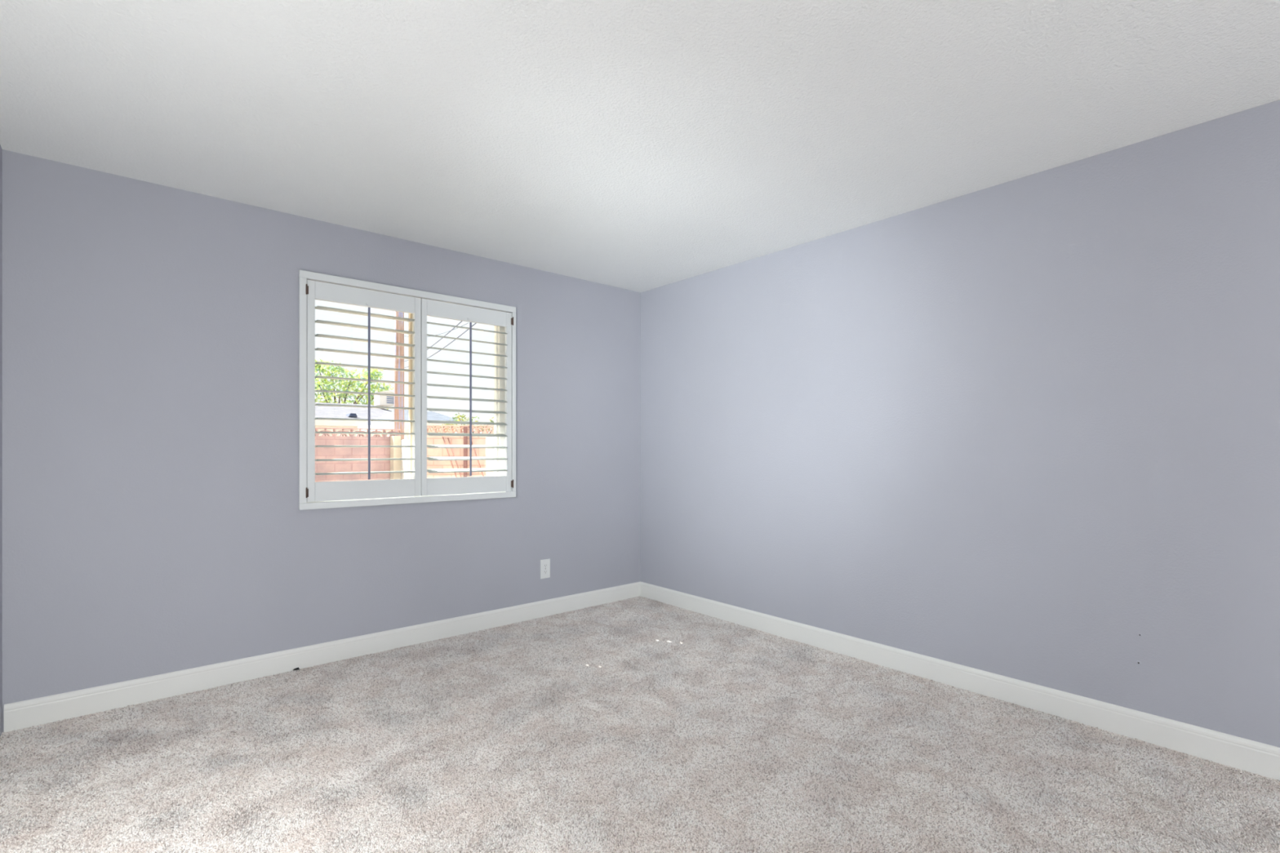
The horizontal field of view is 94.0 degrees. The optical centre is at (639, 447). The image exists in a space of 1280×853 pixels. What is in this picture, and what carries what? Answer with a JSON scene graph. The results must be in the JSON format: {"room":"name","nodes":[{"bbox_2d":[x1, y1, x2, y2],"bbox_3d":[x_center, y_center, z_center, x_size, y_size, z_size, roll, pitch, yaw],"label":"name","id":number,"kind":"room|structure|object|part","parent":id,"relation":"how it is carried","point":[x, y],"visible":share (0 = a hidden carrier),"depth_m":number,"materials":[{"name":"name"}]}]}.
{"room":"empty bedroom","nodes":[
{"label":"empty bedroom","id":0,"kind":"room"},
{"bbox_2d":[0,144,2,736],"bbox_3d":[0.191,-0.029,-0.979,0.200,2.441,9.000,0,0,-41],"label":"wall","id":1,"kind":"structure","parent":0,"point":[1,148],"depth_m":2.48,"materials":[{"name":"purple paint"}]},
{"bbox_2d":[2,149,640,732],"bbox_3d":[-1.460,-0.029,3.644,3.730,2.441,0.160,0,0,-41],"label":"wall","id":2,"kind":"structure","parent":0,"point":[153,524],"depth_m":2.99,"materials":[{"name":"purple paint"}]},
{"bbox_2d":[4,581,640,733],"bbox_3d":[-1.325,1.133,3.645,3.524,0.115,0.014,0,0,-41],"label":"baseboard","id":3,"kind":"structure","parent":2,"relation":"attached to","point":[24,714],"depth_m":3.12,"materials":[{"name":"white paint"}]},
{"bbox_2d":[306,313,506,502],"bbox_3d":[-1.423,-0.309,3.731,1.264,1.236,0.055,0,0,-41],"label":"window","id":4,"kind":"structure","parent":2,"relation":"in","point":[498,338],"depth_m":4.10,"materials":[{"name":"white"}]},
{"bbox_2d":[298,270,515,510],"bbox_3d":[-1.342,-0.310,3.631,1.300,1.289,0.102,0,0,-41],"label":"plantation shutter","id":5,"kind":"object","parent":4,"relation":"attached to","point":[309,291],"visible":1,"depth_m":3.56,"materials":[{"name":"white paint"}]},
{"bbox_3d":[-1.575,-0.309,3.439,0.618,1.204,0.027,0,0,-41],"label":"shutter panel","id":6,"kind":"part","parent":5,"relation":"part of","materials":[{"name":"white paint"}]},
{"bbox_3d":[-1.543,-0.310,3.398,0.011,0.980,0.011,0,0,-41],"label":"tilt rod","id":7,"kind":"part","parent":5,"relation":"part of","materials":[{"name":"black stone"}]},
{"bbox_3d":[-1.107,-0.309,3.842,0.610,1.204,0.027,0,0,-41],"label":"shutter panel","id":8,"kind":"part","parent":5,"relation":"part of","materials":[{"name":"white paint"}]},
{"bbox_3d":[-1.079,-0.310,3.800,0.011,0.980,0.011,0,0,-41],"label":"tilt rod","id":9,"kind":"part","parent":5,"relation":"part of","materials":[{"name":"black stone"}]},
{"bbox_2d":[540,558,550,578],"bbox_3d":[-0.669,0.855,4.214,0.080,0.134,0.008,0,0,-41],"label":"wall outlet","id":10,"kind":"object","parent":2,"relation":"attached to","point":[545,563],"visible":1,"depth_m":4.21,"materials":[{"name":"white plastic"}]},
{"bbox_2d":[0,0,1279,292],"bbox_3d":[1.617,-1.310,0.223,3.930,0.120,9.360,0,0,-41],"label":"ceiling","id":11,"kind":"structure","parent":0,"point":[636,145],"depth_m":2.14,"materials":[{"name":"white paint"}]},
{"bbox_2d":[0,598,1279,852],"bbox_3d":[1.617,1.251,0.223,3.930,0.120,9.360,0,0,-41],"label":"floor","id":12,"kind":"structure","parent":0,"point":[730,686],"depth_m":2.13,"materials":[{"name":"grey carpet"}]},
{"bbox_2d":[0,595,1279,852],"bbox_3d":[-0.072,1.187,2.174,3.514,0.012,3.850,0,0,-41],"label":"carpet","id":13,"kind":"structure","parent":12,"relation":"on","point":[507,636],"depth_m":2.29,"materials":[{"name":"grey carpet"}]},
{"bbox_2d":[640,99,1279,747],"bbox_3d":[3.031,-0.029,1.440,0.200,2.441,9.360,0,0,-41],"label":"wall","id":14,"kind":"structure","parent":0,"point":[1025,428],"depth_m":2.77,"materials":[{"name":"purple paint"}]},
{"bbox_2d":[640,582,1279,781],"bbox_3d":[2.941,1.133,1.380,0.014,0.115,8.986,0,0,-41],"label":"baseboard","id":15,"kind":"structure","parent":14,"relation":"attached to","point":[1262,759],"depth_m":2.75,"materials":[{"name":"white paint"}]},
{"label":"outside","id":16,"kind":"structure","parent":0,"visible":0},
{"bbox_3d":[-38.146,1.491,64.430,140.000,0.300,139.840,0,0,-41],"label":"ground","id":17,"kind":"structure","parent":16,"visible":0},
{"bbox_2d":[315,402,391,436],"bbox_3d":[-21.223,-0.564,29.145,17.600,3.810,12.000,0,0,-41],"label":"house","id":18,"kind":"structure","parent":17,"relation":"on","point":[321,411],"depth_m":29.07,"materials":[{"name":"white paint"}]},
{"bbox_2d":[346,413,357,417],"bbox_3d":[-14.079,-1.589,29.095,0.400,0.160,0.600,0,0,-41],"label":"roof vent","id":19,"kind":"object","parent":18,"relation":"attached to","point":[351,415],"depth_m":28.90,"materials":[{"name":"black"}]},
{"bbox_2d":[373,390,394,406],"bbox_3d":[-14.293,-2.769,33.397,0.950,0.840,1.100,0,0,-41],"label":"cooler","id":20,"kind":"object","parent":18,"relation":"on","point":[379,400],"visible":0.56,"depth_m":33.02,"materials":[{"name":"white paint"}]},
{"bbox_3d":[-14.293,-3.129,33.397,0.950,0.120,1.100,0,0,-41],"label":"cooler lid","id":21,"kind":"part","parent":20,"relation":"part of","materials":[{"name":"white paint"}]},
{"bbox_2d":[315,359,394,409],"bbox_3d":[-21.547,-2.535,41.793,8.335,7.770,3.166,0,0,-7],"label":"leafy tree","id":22,"kind":"object","parent":17,"relation":"on","point":[322,368],"visible":0.41,"depth_m":41.76,"materials":[{"name":"green plant"}]},
{"bbox_2d":[315,427,400,482],"bbox_3d":[-7.955,0.421,14.672,4.027,1.840,0.160,0,0,-41],"label":"wall","id":23,"kind":"structure","parent":17,"relation":"on","point":[334,440],"depth_m":15.12,"materials":[{"name":"pink brick"}]},
{"bbox_2d":[390,435,400,479],"bbox_3d":[-6.426,0.516,15.678,0.190,1.650,0.280,0,0,-41],"label":"wall pillar","id":24,"kind":"structure","parent":17,"relation":"on","point":[395,452],"depth_m":15.58,"materials":[{"name":"beige paint"}]},
{"bbox_2d":[394,311,404,439],"bbox_3d":[-7.643,-3.484,18.969,2.400,9.650,0.396,0,0,-41],"label":"utility pole","id":25,"kind":"object","parent":17,"relation":"on","point":[398,325],"visible":0.18,"depth_m":18.88,"materials":[{"name":"brown wood"}]},
{"bbox_2d":[404,320,462,361],"bbox_3d":[-4.947,-2.294,13.640,0.015,0.946,11.881,0,0,-25],"label":"cable","id":26,"kind":"object","parent":25,"relation":"attached to","point":[461,321],"visible":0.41,"depth_m":10.25,"materials":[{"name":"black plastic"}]},
{"bbox_2d":[406,323,475,367],"bbox_3d":[-4.883,-2.174,13.695,0.015,0.786,11.837,0,0,-26],"label":"cable","id":27,"kind":"object","parent":25,"relation":"attached to","point":[474,323],"visible":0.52,"depth_m":10.57,"materials":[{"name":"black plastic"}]},
{"bbox_2d":[400,439,408,479],"bbox_3d":[-5.664,0.566,14.622,0.140,1.550,2.600,0,0,-27],"label":"wall","id":28,"kind":"structure","parent":17,"relation":"on","point":[404,451],"depth_m":14.90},
{"bbox_2d":[358,408,467,439],"bbox_3d":[-9.925,-0.209,25.941,2.740,3.100,6.000,0,0,-41],"label":"outbuilding","id":29,"kind":"structure","parent":17,"relation":"on","point":[431,415],"depth_m":24.84,"materials":[{"name":"white paint"}]},
{"bbox_2d":[442,436,457,477],"bbox_3d":[-4.074,0.551,13.136,0.703,1.592,0.031,0,0,24],"label":"stake","id":30,"kind":"object","parent":17,"relation":"on","point":[442,437],"visible":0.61,"depth_m":13.19,"materials":[{"name":"brown wood"}]},
{"bbox_2d":[447,437,462,477],"bbox_3d":[-3.963,0.561,13.136,0.703,1.572,0.031,0,0,24],"label":"stake","id":31,"kind":"object","parent":17,"relation":"on","point":[447,437],"visible":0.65,"depth_m":13.19,"materials":[{"name":"brown wood"}]},
{"bbox_2d":[426,425,493,478],"bbox_3d":[-3.672,0.416,13.375,3.006,1.850,0.160,0,0,0],"label":"wall","id":32,"kind":"structure","parent":17,"relation":"on","point":[431,440],"depth_m":13.30,"materials":[{"name":"brick"}]},
{"bbox_2d":[463,426,467,476],"bbox_3d":[-3.875,0.436,13.240,0.070,1.810,0.060,0,0,0],"label":"fence post","id":33,"kind":"object","parent":17,"relation":"on","point":[465,428],"visible":0.56,"depth_m":13.21,"materials":[{"name":"red"}]},
{"bbox_2d":[441,412,493,433],"bbox_3d":[-4.902,0.114,17.915,2.242,2.472,0.668,0,0,-5],"label":"shrub","id":34,"kind":"object","parent":17,"relation":"on","point":[462,416],"visible":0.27,"depth_m":17.87,"materials":[{"name":"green plant"}]},
{"bbox_2d":[471,441,484,476],"bbox_3d":[-3.474,0.551,13.136,0.703,1.592,0.031,0,0,24],"label":"stake","id":35,"kind":"object","parent":17,"relation":"on","point":[472,442],"visible":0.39,"depth_m":13.17,"materials":[{"name":"brown wood"}]},
{"bbox_2d":[485,436,493,476],"bbox_3d":[-2.824,0.556,12.751,0.900,1.570,0.200,0,0,0],"label":"wall","id":36,"kind":"structure","parent":17,"relation":"on","point":[489,440],"depth_m":12.65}
]}

